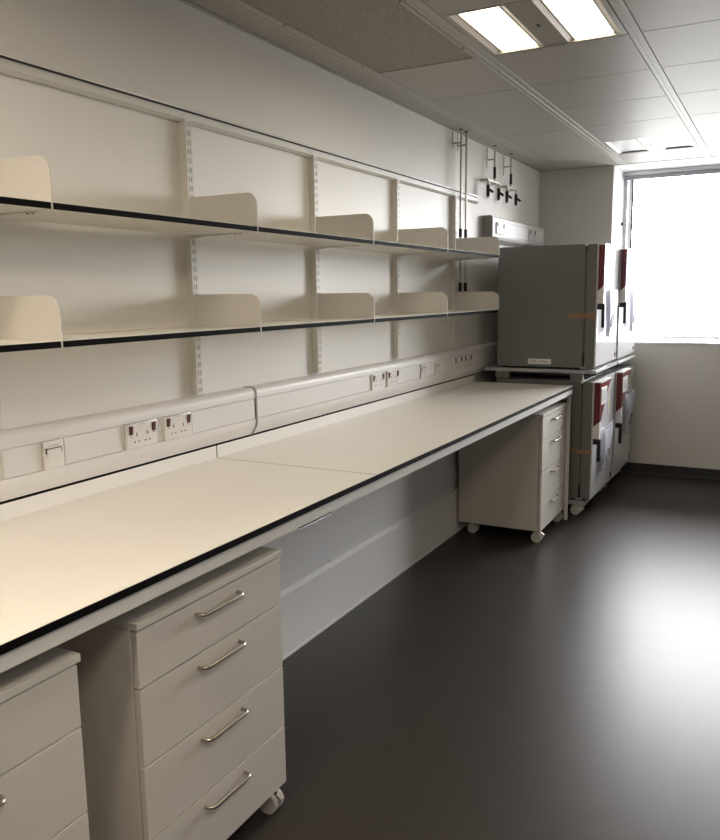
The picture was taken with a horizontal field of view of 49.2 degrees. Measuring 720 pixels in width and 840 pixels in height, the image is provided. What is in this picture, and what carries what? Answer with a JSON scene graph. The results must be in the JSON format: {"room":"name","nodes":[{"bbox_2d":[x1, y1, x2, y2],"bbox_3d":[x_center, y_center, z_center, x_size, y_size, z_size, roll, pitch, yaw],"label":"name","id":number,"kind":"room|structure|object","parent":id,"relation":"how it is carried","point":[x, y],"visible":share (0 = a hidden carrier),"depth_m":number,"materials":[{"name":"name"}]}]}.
{"room":"laboratory","nodes":[
{"label":"laboratory","id":0,"kind":"room"},
{"bbox_2d":[0,0,539,429],"bbox_3d":[-0.485,-0.398,3.448,0.120,2.900,9.950,4,10,28],"label":"wall","id":1,"kind":"structure","parent":0,"point":[175,52],"depth_m":3.29,"materials":[{"name":"paint"}]},
{"bbox_2d":[0,73,451,430],"bbox_3d":[-0.583,-0.616,3.103,0.004,1.014,5.121,4,10,28],"label":"panel","id":2,"kind":"object","parent":1,"relation":"attached to","point":[100,154],"depth_m":2.86,"materials":[{"name":"white paint"}]},
{"bbox_2d":[0,52,478,203],"bbox_3d":[-0.475,-1.173,3.204,0.030,0.055,5.560,4,10,28],"label":"shelf rail","id":3,"kind":"object","parent":1,"relation":"attached to","point":[10,65],"visible":1,"depth_m":2.89,"materials":[{"name":"metal"}]},
{"bbox_2d":[179,114,202,394],"bbox_3d":[-0.637,-0.611,2.965,0.030,1.032,0.034,4,10,28],"label":"upright","id":4,"kind":"object","parent":3,"relation":"hanging from","point":[185,133],"visible":0.87,"depth_m":2.95,"materials":[{"name":"white metal"}]},
{"bbox_2d":[189,192,257,239],"bbox_3d":[-0.496,-0.739,2.858,0.311,0.153,0.018,4,10,28],"label":"shelf bracket","id":5,"kind":"object","parent":4,"relation":"attached to","point":[237,208],"visible":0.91,"depth_m":2.84,"materials":[{"name":"beige metal"}]},
{"bbox_2d":[194,294,261,331],"bbox_3d":[-0.491,-0.390,2.914,0.311,0.152,0.018,4,10,28],"label":"shelf bracket","id":6,"kind":"object","parent":4,"relation":"attached to","point":[243,310],"visible":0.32,"depth_m":2.90,"materials":[{"name":"beige metal"}]},
{"bbox_2d":[193,226,372,246],"bbox_3d":[-0.284,-0.752,3.248,0.301,0.018,0.892,4,10,28],"label":"shelf","id":7,"kind":"object","parent":4,"relation":"on","point":[264,234],"visible":0.93,"depth_m":3.18,"materials":[{"name":"laminate"}]},
{"bbox_2d":[261,318,373,330],"bbox_3d":[-0.279,-0.403,3.304,0.301,0.018,0.892,4,10,28],"label":"shelf","id":8,"kind":"object","parent":4,"relation":"on","point":[319,322],"visible":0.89,"depth_m":3.25,"materials":[{"name":"laminate"}]},
{"bbox_2d":[308,152,321,372],"bbox_3d":[-0.213,-0.740,3.744,0.030,1.032,0.034,4,10,28],"label":"upright","id":9,"kind":"object","parent":3,"relation":"hanging from","point":[313,161],"visible":0.9,"depth_m":3.73,"materials":[{"name":"white metal"}]},
{"bbox_2d":[316,214,373,249],"bbox_3d":[-0.072,-0.869,3.638,0.311,0.153,0.018,4,10,28],"label":"shelf bracket","id":10,"kind":"object","parent":9,"relation":"attached to","point":[361,226],"visible":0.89,"depth_m":3.62,"materials":[{"name":"beige metal"}]},
{"bbox_2d":[317,293,374,321],"bbox_3d":[-0.067,-0.520,3.694,0.311,0.152,0.018,4,10,28],"label":"shelf bracket","id":11,"kind":"object","parent":9,"relation":"attached to","point":[330,305],"visible":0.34,"depth_m":3.68,"materials":[{"name":"beige metal"}]},
{"bbox_2d":[323,240,446,253],"bbox_3d":[0.140,-0.882,4.028,0.301,0.018,0.892,4,10,28],"label":"shelf","id":12,"kind":"object","parent":9,"relation":"on","point":[378,246],"visible":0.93,"depth_m":3.97,"materials":[{"name":"laminate"}]},
{"bbox_2d":[375,313,446,321],"bbox_3d":[0.145,-0.533,4.083,0.301,0.018,0.892,4,10,28],"label":"shelf","id":13,"kind":"object","parent":9,"relation":"on","point":[399,316],"visible":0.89,"depth_m":4.07,"materials":[{"name":"laminate"}]},
{"bbox_2d":[392,176,400,358],"bbox_3d":[0.211,-0.870,4.524,0.030,1.032,0.034,4,10,28],"label":"upright","id":14,"kind":"object","parent":3,"relation":"hanging from","point":[395,184],"visible":0.93,"depth_m":4.51,"materials":[{"name":"white metal"}]},
{"bbox_2d":[398,292,447,316],"bbox_3d":[0.357,-0.649,4.474,0.311,0.152,0.018,4,10,28],"label":"shelf bracket","id":15,"kind":"object","parent":14,"relation":"attached to","point":[415,302],"visible":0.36,"depth_m":4.46,"materials":[{"name":"beige metal"}]},
{"bbox_2d":[398,227,447,256],"bbox_3d":[0.352,-0.999,4.418,0.311,0.153,0.018,4,10,28],"label":"shelf bracket","id":16,"kind":"object","parent":14,"relation":"attached to","point":[437,237],"visible":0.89,"depth_m":4.40,"materials":[{"name":"beige metal"}]},
{"bbox_2d":[415,249,498,258],"bbox_3d":[0.564,-1.012,4.808,0.301,0.018,0.892,4,10,28],"label":"shelf","id":17,"kind":"object","parent":14,"relation":"on","point":[451,254],"visible":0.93,"depth_m":4.76,"materials":[{"name":"laminate"}]},
{"bbox_2d":[448,310,497,315],"bbox_3d":[0.569,-0.663,4.863,0.301,0.018,0.892,4,10,28],"label":"shelf","id":18,"kind":"object","parent":14,"relation":"on","point":[450,312],"visible":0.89,"depth_m":4.82,"materials":[{"name":"laminate"}]},
{"bbox_2d":[451,193,457,348],"bbox_3d":[0.635,-1.000,5.304,0.030,1.032,0.034,4,10,28],"label":"upright","id":19,"kind":"object","parent":3,"relation":"hanging from","point":[454,200],"visible":0.91,"depth_m":5.29,"materials":[{"name":"white metal"}]},
{"bbox_2d":[455,292,498,311],"bbox_3d":[0.781,-0.779,5.253,0.311,0.152,0.018,4,10,28],"label":"shelf bracket","id":20,"kind":"object","parent":19,"relation":"attached to","point":[463,300],"visible":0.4,"depth_m":5.24,"materials":[{"name":"beige metal"}]},
{"bbox_2d":[455,237,499,261],"bbox_3d":[0.776,-1.129,5.198,0.311,0.153,0.018,4,10,28],"label":"shelf bracket","id":21,"kind":"object","parent":19,"relation":"attached to","point":[489,245],"visible":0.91,"depth_m":5.18,"materials":[{"name":"beige metal"}]},
{"bbox_3d":[-1.061,-0.481,2.185,0.030,1.032,0.034,4,10,28],"label":"upright","id":22,"kind":"object","parent":3,"relation":"hanging from","visible":0},
{"bbox_2d":[0,196,50,212],"bbox_3d":[-1.132,-0.492,1.688,0.301,0.018,0.892,4,10,28],"label":"shelf","id":23,"kind":"object","parent":22,"relation":"on","point":[7,204],"visible":1,"depth_m":1.96,"materials":[{"name":"laminate"}]},
{"bbox_2d":[0,155,52,215],"bbox_3d":[-0.919,-0.610,2.079,0.311,0.153,0.018,4,10,28],"label":"shelf bracket","id":24,"kind":"object","parent":22,"relation":"attached to","point":[27,177],"visible":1,"depth_m":2.04,"materials":[{"name":"beige metal"}]},
{"bbox_2d":[0,340,60,352],"bbox_3d":[-1.127,-0.143,1.744,0.301,0.018,0.892,4,10,28],"label":"shelf","id":25,"kind":"object","parent":22,"relation":"on","point":[5,345],"visible":1,"depth_m":1.99,"materials":[{"name":"laminate"}]},
{"bbox_2d":[0,295,62,347],"bbox_3d":[-0.915,-0.260,2.134,0.311,0.152,0.018,4,10,28],"label":"shelf bracket","id":26,"kind":"object","parent":22,"relation":"attached to","point":[21,317],"visible":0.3,"depth_m":2.10,"materials":[{"name":"beige metal"}]},
{"bbox_2d":[0,202,256,234],"bbox_3d":[-0.708,-0.622,2.468,0.301,0.018,0.892,4,10,28],"label":"shelf","id":27,"kind":"object","parent":22,"relation":"on","point":[61,213],"visible":0.96,"depth_m":2.37,"materials":[{"name":"laminate"}]},
{"bbox_2d":[62,326,260,347],"bbox_3d":[-0.703,-0.273,2.524,0.301,0.018,0.892,4,10,28],"label":"shelf","id":28,"kind":"object","parent":22,"relation":"on","point":[95,338],"visible":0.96,"depth_m":2.44,"materials":[{"name":"laminate"}]},
{"bbox_2d":[0,341,496,501],"bbox_3d":[-0.265,-0.100,3.703,0.064,0.206,6.315,4,10,28],"label":"dado trunking","id":29,"kind":"object","parent":1,"relation":"attached to","point":[94,445],"visible":0.9,"depth_m":3.04,"materials":[{"name":"white plastic"}]},
{"bbox_2d":[42,438,63,469],"bbox_3d":[-0.934,0.104,2.396,0.013,0.086,0.074,4,10,28],"label":"outlet","id":30,"kind":"object","parent":29,"relation":"attached to","point":[52,450],"visible":1,"depth_m":2.39,"materials":[{"name":"plastic"}]},
{"bbox_2d":[47,447,61,458],"bbox_3d":[-0.930,0.100,2.393,0.005,0.028,0.052,4,10,28],"label":"shutter","id":31,"kind":"object","parent":30,"relation":"attached to","point":[52,452],"depth_m":2.39,"materials":[{"name":"plastic"}]},
{"bbox_2d":[125,419,157,449],"bbox_3d":[-0.755,0.049,2.723,0.015,0.086,0.148,4,10,28],"label":"double socket","id":32,"kind":"object","parent":29,"relation":"attached to","point":[139,434],"visible":1,"depth_m":2.72,"materials":[{"name":"plastic"}]},
{"bbox_2d":[129,426,132,434],"bbox_3d":[-0.777,0.037,2.670,0.006,0.030,0.015,4,10,28],"label":"rocker switch","id":33,"kind":"object","parent":32,"relation":"attached to","point":[130,427],"depth_m":2.67,"materials":[{"name":"red plastic"}]},
{"bbox_2d":[152,421,155,429],"bbox_3d":[-0.725,0.021,2.766,0.006,0.030,0.015,4,10,28],"label":"rocker switch","id":34,"kind":"object","parent":32,"relation":"attached to","point":[153,422],"depth_m":2.76,"materials":[{"name":"red plastic"}]},
{"bbox_2d":[163,412,191,440],"bbox_3d":[-0.667,0.022,2.885,0.015,0.086,0.148,4,10,28],"label":"double socket","id":35,"kind":"object","parent":29,"relation":"attached to","point":[178,425],"visible":1,"depth_m":2.88,"materials":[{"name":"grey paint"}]},
{"bbox_2d":[371,372,384,389],"bbox_3d":[0.101,-0.213,4.297,0.015,0.086,0.148,4,10,28],"label":"double socket","id":36,"kind":"object","parent":29,"relation":"attached to","point":[378,379],"visible":1,"depth_m":4.29,"materials":[{"name":"grey paint"}]},
{"bbox_2d":[386,369,398,386],"bbox_3d":[0.188,-0.240,4.458,0.015,0.086,0.148,4,10,28],"label":"double socket","id":37,"kind":"object","parent":29,"relation":"attached to","point":[392,377],"visible":1,"depth_m":4.45,"materials":[{"name":"grey paint"}]},
{"bbox_2d":[421,363,425,377],"bbox_3d":[0.392,-0.302,4.836,0.013,0.086,0.074,4,10,28],"label":"outlet","id":38,"kind":"object","parent":29,"relation":"attached to","point":[423,366],"visible":1,"depth_m":4.82,"materials":[{"name":"grey paint"}]},
{"bbox_2d":[435,361,439,374],"bbox_3d":[0.499,-0.335,5.031,0.013,0.086,0.074,4,10,28],"label":"outlet","id":39,"kind":"object","parent":29,"relation":"attached to","point":[437,363],"visible":1,"depth_m":5.01,"materials":[{"name":"grey paint"}]},
{"bbox_2d":[453,356,462,369],"bbox_3d":[0.668,-0.387,5.342,0.015,0.086,0.148,4,10,28],"label":"double socket","id":40,"kind":"object","parent":29,"relation":"attached to","point":[457,364],"visible":1,"depth_m":5.33,"materials":[{"name":"grey paint"}]},
{"bbox_2d":[463,354,471,367],"bbox_3d":[0.756,-0.413,5.502,0.015,0.086,0.148,4,10,28],"label":"double socket","id":41,"kind":"object","parent":29,"relation":"attached to","point":[467,359],"visible":1,"depth_m":5.49,"materials":[{"name":"grey paint"}]},
{"bbox_2d":[452,129,462,291],"bbox_3d":[0.649,-1.388,5.243,0.073,1.051,0.026,4,10,28],"label":"pipe","id":42,"kind":"object","parent":1,"relation":"attached to","point":[453,142],"visible":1,"depth_m":5.21,"materials":[{"name":"grey metal"}]},
{"bbox_2d":[458,131,467,291],"bbox_3d":[0.695,-1.402,5.327,0.073,1.051,0.026,4,10,28],"label":"pipe","id":43,"kind":"object","parent":1,"relation":"attached to","point":[466,132],"visible":0.95,"depth_m":5.30,"materials":[{"name":"grey metal"}]},
{"bbox_2d":[480,145,503,200],"bbox_3d":[0.966,-1.814,5.750,0.102,0.378,0.291,4,10,28],"label":"outlet","id":44,"kind":"object","parent":1,"relation":"attached to","point":[488,190],"visible":1,"depth_m":5.76,"materials":[{"name":"black metal"}]},
{"bbox_2d":[486,180,493,196],"bbox_3d":[0.938,-1.670,5.666,0.055,0.122,0.026,4,10,28],"label":"tap","id":45,"kind":"object","parent":44,"relation":"on","point":[488,190],"depth_m":5.66,"materials":[{"name":"black plastic"}]},
{"bbox_2d":[497,184,503,200],"bbox_3d":[1.051,-1.705,5.875,0.055,0.122,0.026,4,10,28],"label":"tap","id":46,"kind":"object","parent":44,"relation":"on","point":[499,192],"depth_m":5.87,"materials":[{"name":"black plastic"}]},
{"bbox_2d":[500,153,520,205],"bbox_3d":[1.172,-1.877,6.129,0.102,0.378,0.281,4,10,28],"label":"outlet","id":47,"kind":"object","parent":1,"relation":"attached to","point":[507,196],"visible":0.98,"depth_m":6.10,"materials":[{"name":"black metal"}]},
{"bbox_2d":[505,187,511,202],"bbox_3d":[1.146,-1.734,6.048,0.055,0.122,0.026,4,10,28],"label":"tap","id":48,"kind":"object","parent":47,"relation":"on","point":[507,196],"depth_m":6.05,"materials":[{"name":"black plastic"}]},
{"bbox_2d":[514,191,520,205],"bbox_3d":[1.254,-1.767,6.248,0.055,0.122,0.026,4,10,28],"label":"tap","id":49,"kind":"object","parent":47,"relation":"on","point":[516,199],"depth_m":6.25,"materials":[{"name":"black plastic"}]},
{"bbox_2d":[482,215,543,246],"bbox_3d":[1.266,-1.510,6.383,0.077,0.187,1.394,4,10,28],"label":"dado trunking","id":50,"kind":"object","parent":1,"relation":"attached to","point":[516,233],"depth_m":6.21,"materials":[{"name":"white plastic"}]},
{"bbox_2d":[496,222,504,234],"bbox_3d":[1.058,-1.437,5.904,0.015,0.086,0.185,4,10,28],"label":"double socket","id":51,"kind":"object","parent":50,"relation":"attached to","point":[500,227],"visible":1,"depth_m":5.89,"materials":[{"name":"plastic"}]},
{"bbox_2d":[528,229,535,240],"bbox_3d":[1.454,-1.559,6.634,0.015,0.086,0.185,4,10,28],"label":"double socket","id":52,"kind":"object","parent":50,"relation":"attached to","point":[532,234],"visible":1,"depth_m":6.62,"materials":[{"name":"grey paint"}]},
{"bbox_2d":[178,0,719,171],"bbox_3d":[0.991,-1.547,2.100,3.600,0.247,9.335,4,10,28],"label":"ceiling","id":53,"kind":"structure","parent":0,"point":[553,108],"depth_m":4.05,"materials":[{"name":"tile"}]},
{"bbox_2d":[234,0,477,74],"bbox_3d":[0.023,-1.586,3.179,0.522,0.020,1.217,4,10,28],"label":"ceiling panel","id":54,"kind":"object","parent":53,"relation":"attached to","point":[378,36],"visible":0.99,"depth_m":3.20,"materials":[{"name":"metal"}]},
{"bbox_2d":[442,0,627,55],"bbox_3d":[0.720,-1.620,3.170,0.592,0.058,0.592,4,10,28],"label":"ceiling light","id":55,"kind":"object","parent":53,"relation":"attached to","point":[523,25],"visible":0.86,"depth_m":3.18,"materials":[{"name":"white plastic"}]},
{"bbox_2d":[459,7,536,49],"bbox_3d":[0.577,-1.619,3.248,0.167,0.008,0.564,4,10,28],"label":"diffuser","id":56,"kind":"object","parent":55,"relation":"attached to","point":[496,27],"depth_m":3.24,"materials":[{"name":"white plastic"}]},
{"bbox_2d":[543,0,612,37],"bbox_3d":[0.863,-1.599,3.096,0.167,0.008,0.564,4,10,28],"label":"diffuser","id":57,"kind":"object","parent":55,"relation":"attached to","point":[574,18],"depth_m":3.13,"materials":[{"name":"white plastic"}]},
{"bbox_2d":[602,133,697,153],"bbox_3d":[2.142,-2.055,5.787,0.592,0.058,0.592,4,10,28],"label":"ceiling light","id":58,"kind":"object","parent":53,"relation":"attached to","point":[678,141],"visible":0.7,"depth_m":5.80,"materials":[{"name":"white plastic"}]},
{"bbox_2d":[610,139,645,151],"bbox_3d":[1.999,-2.058,5.864,0.179,0.021,0.568,4,10,28],"label":"diffuser","id":59,"kind":"object","parent":58,"relation":"attached to","point":[629,145],"depth_m":5.88,"materials":[{"name":"white plastic"}]},
{"bbox_2d":[657,134,691,147],"bbox_3d":[2.285,-2.038,5.712,0.179,0.021,0.568,4,10,28],"label":"diffuser","id":60,"kind":"object","parent":58,"relation":"attached to","point":[678,140],"depth_m":5.74,"materials":[{"name":"white plastic"}]},
{"bbox_2d":[227,471,719,839],"bbox_3d":[1.130,1.197,2.835,3.700,0.100,9.950,4,10,28],"label":"floor","id":61,"kind":"structure","parent":0,"point":[505,684],"depth_m":3.18,"materials":[{"name":"plastic"}]},
{"bbox_2d":[0,647,89,839],"bbox_3d":[-0.974,0.944,1.618,0.588,0.839,0.608,4,10,28],"label":"drawer pedestal","id":62,"kind":"object","parent":61,"relation":"on","point":[43,785],"visible":1,"depth_m":1.63,"materials":[{"name":"laminate"}]},
{"bbox_2d":[55,546,285,839],"bbox_3d":[-0.608,0.831,2.291,0.588,0.839,0.608,4,10,28],"label":"drawer pedestal","id":63,"kind":"object","parent":61,"relation":"on","point":[181,695],"visible":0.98,"depth_m":2.04,"materials":[{"name":"laminate"}]},
{"bbox_2d":[0,389,572,672],"bbox_3d":[-0.108,0.621,3.260,0.648,0.936,5.484,4,10,28],"label":"support","id":64,"kind":"object","parent":61,"relation":"on","point":[29,650],"visible":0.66,"depth_m":2.09,"materials":[{"name":"grey metal"}]},
{"bbox_2d":[0,444,376,655],"bbox_3d":[-0.861,0.336,1.904,0.755,0.073,2.498,4,10,28],"label":"countertop","id":65,"kind":"structure","parent":64,"relation":"on","point":[69,552],"depth_m":2.24,"materials":[{"name":"beige laminate"}]},
{"bbox_2d":[216,374,573,479],"bbox_3d":[0.436,-0.061,4.290,0.755,0.073,2.993,4,10,28],"label":"countertop","id":66,"kind":"structure","parent":64,"relation":"on","point":[385,436],"depth_m":3.74,"materials":[{"name":"beige laminate"}]},
{"bbox_2d":[262,450,468,659],"bbox_3d":[-0.417,0.620,3.424,0.142,0.896,5.478,4,10,28],"label":"panel","id":67,"kind":"object","parent":61,"relation":"on","point":[332,563],"visible":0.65,"depth_m":4.09,"materials":[{"name":"white plastic"}]},
{"bbox_2d":[458,402,566,542],"bbox_3d":[1.060,0.321,5.358,0.588,0.839,0.608,4,10,28],"label":"drawer pedestal","id":68,"kind":"object","parent":61,"relation":"on","point":[512,476],"visible":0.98,"depth_m":5.10,"materials":[{"name":"laminate"}]},
{"bbox_2d":[568,489,600,514],"bbox_3d":[1.485,0.566,6.085,0.660,0.116,0.738,4,10,28],"label":"base","id":69,"kind":"object","parent":61,"relation":"on","point":[577,507],"visible":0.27,"depth_m":5.66,"materials":[{"name":"grey paint"}]},
{"bbox_2d":[497,372,614,499],"bbox_3d":[1.518,0.084,5.985,0.753,0.861,0.761,4,10,28],"label":"incubator","id":70,"kind":"object","parent":69,"relation":"on","point":[589,398],"depth_m":5.56,"materials":[{"name":"grey metal"}]},
{"bbox_2d":[485,362,616,380],"bbox_3d":[1.455,-0.383,5.943,0.802,0.076,0.758,4,10,28],"label":"frame","id":71,"kind":"object","parent":70,"relation":"on","point":[501,372],"visible":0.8,"depth_m":5.69,"materials":[{"name":"grey paint"}]},
{"bbox_2d":[497,243,619,368],"bbox_3d":[1.506,-0.842,5.837,0.753,0.861,0.761,4,10,28],"label":"incubator","id":72,"kind":"object","parent":71,"relation":"on","point":[539,287],"depth_m":5.51,"materials":[{"name":"metal"}]},
{"bbox_2d":[528,359,550,363],"bbox_3d":[1.277,-0.417,5.597,0.165,0.037,0.002,4,10,28],"label":"sticker","id":73,"kind":"object","parent":72,"relation":"attached to","point":[530,361],"visible":1,"depth_m":5.59,"materials":[{"name":"paper"}]},
{"bbox_2d":[605,290,617,336],"bbox_3d":[1.848,-0.781,5.722,0.034,0.330,0.440,4,10,28],"label":"paper note","id":74,"kind":"object","parent":72,"relation":"attached to","point":[612,295],"visible":1,"depth_m":5.57,"materials":[{"name":"white paper"}]},
{"bbox_2d":[601,420,612,470],"bbox_3d":[1.861,0.183,5.875,0.034,0.330,0.440,4,10,28],"label":"paper note","id":75,"kind":"object","parent":70,"relation":"attached to","point":[607,432],"visible":1,"depth_m":5.73,"materials":[{"name":"white paper"}]},
{"bbox_2d":[607,395,609,413],"bbox_3d":[1.878,-0.117,5.937,0.002,0.140,0.070,4,10,28],"label":"sticker","id":76,"kind":"object","parent":70,"relation":"attached to","point":[609,395],"visible":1,"depth_m":5.94,"materials":[{"name":"beige paper"}]},
{"bbox_2d":[601,469,620,489],"bbox_3d":[1.856,0.455,6.748,0.660,0.116,0.738,4,10,28],"label":"base","id":77,"kind":"object","parent":61,"relation":"on","point":[605,484],"visible":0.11,"depth_m":6.34,"materials":[{"name":"metal"}]},
{"bbox_2d":[604,364,632,476],"bbox_3d":[1.890,-0.026,6.648,0.753,0.861,0.760,4,10,28],"label":"incubator","id":78,"kind":"object","parent":77,"relation":"on","point":[621,440],"visible":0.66,"depth_m":6.27,"materials":[{"name":"grey metal"}]},
{"bbox_2d":[604,355,634,370],"bbox_3d":[1.827,-0.493,6.606,0.802,0.076,0.758,4,10,28],"label":"frame","id":79,"kind":"object","parent":78,"relation":"on","point":[621,360],"visible":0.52,"depth_m":6.35,"materials":[{"name":"grey paint"}]},
{"bbox_2d":[616,248,637,358],"bbox_3d":[1.878,-0.953,6.501,0.753,0.861,0.760,4,10,28],"label":"incubator","id":80,"kind":"object","parent":79,"relation":"on","point":[628,260],"visible":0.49,"depth_m":6.12,"materials":[{"name":"grey metal"}]},
{"bbox_2d":[629,290,638,331],"bbox_3d":[2.276,-0.904,6.490,0.034,0.330,0.440,4,10,28],"label":"paper note","id":81,"kind":"object","parent":80,"relation":"attached to","point":[634,294],"visible":1,"depth_m":6.34,"materials":[{"name":"white paper"}]},
{"bbox_2d":[625,389,634,432],"bbox_3d":[2.288,-0.080,6.621,0.034,0.330,0.440,4,10,28],"label":"paper note","id":82,"kind":"object","parent":78,"relation":"attached to","point":[630,398],"visible":1,"depth_m":6.47,"materials":[{"name":"white paper"}]},
{"bbox_2d":[539,166,719,469],"bbox_3d":[3.357,-0.956,6.628,3.600,2.900,0.627,4,10,28],"label":"wall","id":83,"kind":"structure","parent":0,"point":[675,420],"depth_m":6.81,"materials":[{"name":"paint"}]},
{"bbox_2d":[617,220,622,231],"bbox_3d":[2.338,-1.740,7.061,0.018,0.100,0.209,4,10,28],"label":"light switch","id":84,"kind":"object","parent":83,"relation":"attached to","point":[618,221],"visible":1,"depth_m":6.99,"materials":[{"name":"white plastic"}]},
{"bbox_2d":[611,157,719,248],"bbox_3d":[3.457,-1.489,6.492,2.563,1.722,0.615,4,10,28],"label":"trim","id":85,"kind":"structure","parent":83,"relation":"attached to","point":[619,178],"depth_m":6.86,"materials":[{"name":"paint"}]},
{"bbox_2d":[620,462,719,479],"bbox_3d":[3.224,0.479,6.570,3.600,0.088,0.016,4,10,28],"label":"baseboard","id":86,"kind":"structure","parent":83,"relation":"attached to","point":[690,472],"depth_m":6.84,"materials":[{"name":"plastic"}]},
{"bbox_2d":[626,180,719,338],"bbox_3d":[3.587,-1.435,6.704,2.525,1.495,0.060,4,10,28],"label":"window","id":87,"kind":"structure","parent":83,"relation":"in","point":[631,182],"depth_m":7.20,"materials":[{"name":"glass"},{"name":"metal"}]},
{"bbox_2d":[622,164,719,248],"bbox_3d":[3.534,-1.426,6.650,2.547,1.493,0.083,4,10,28],"label":"window frame","id":88,"kind":"structure","parent":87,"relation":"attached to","point":[707,169],"depth_m":6.97,"materials":[{"name":"white metal"}]},
{"bbox_2d":[634,338,719,345],"bbox_3d":[3.441,-0.642,6.571,2.559,0.025,0.539,4,10,28],"label":"window sill","id":89,"kind":"structure","parent":83,"relation":"attached to","point":[639,341],"depth_m":6.77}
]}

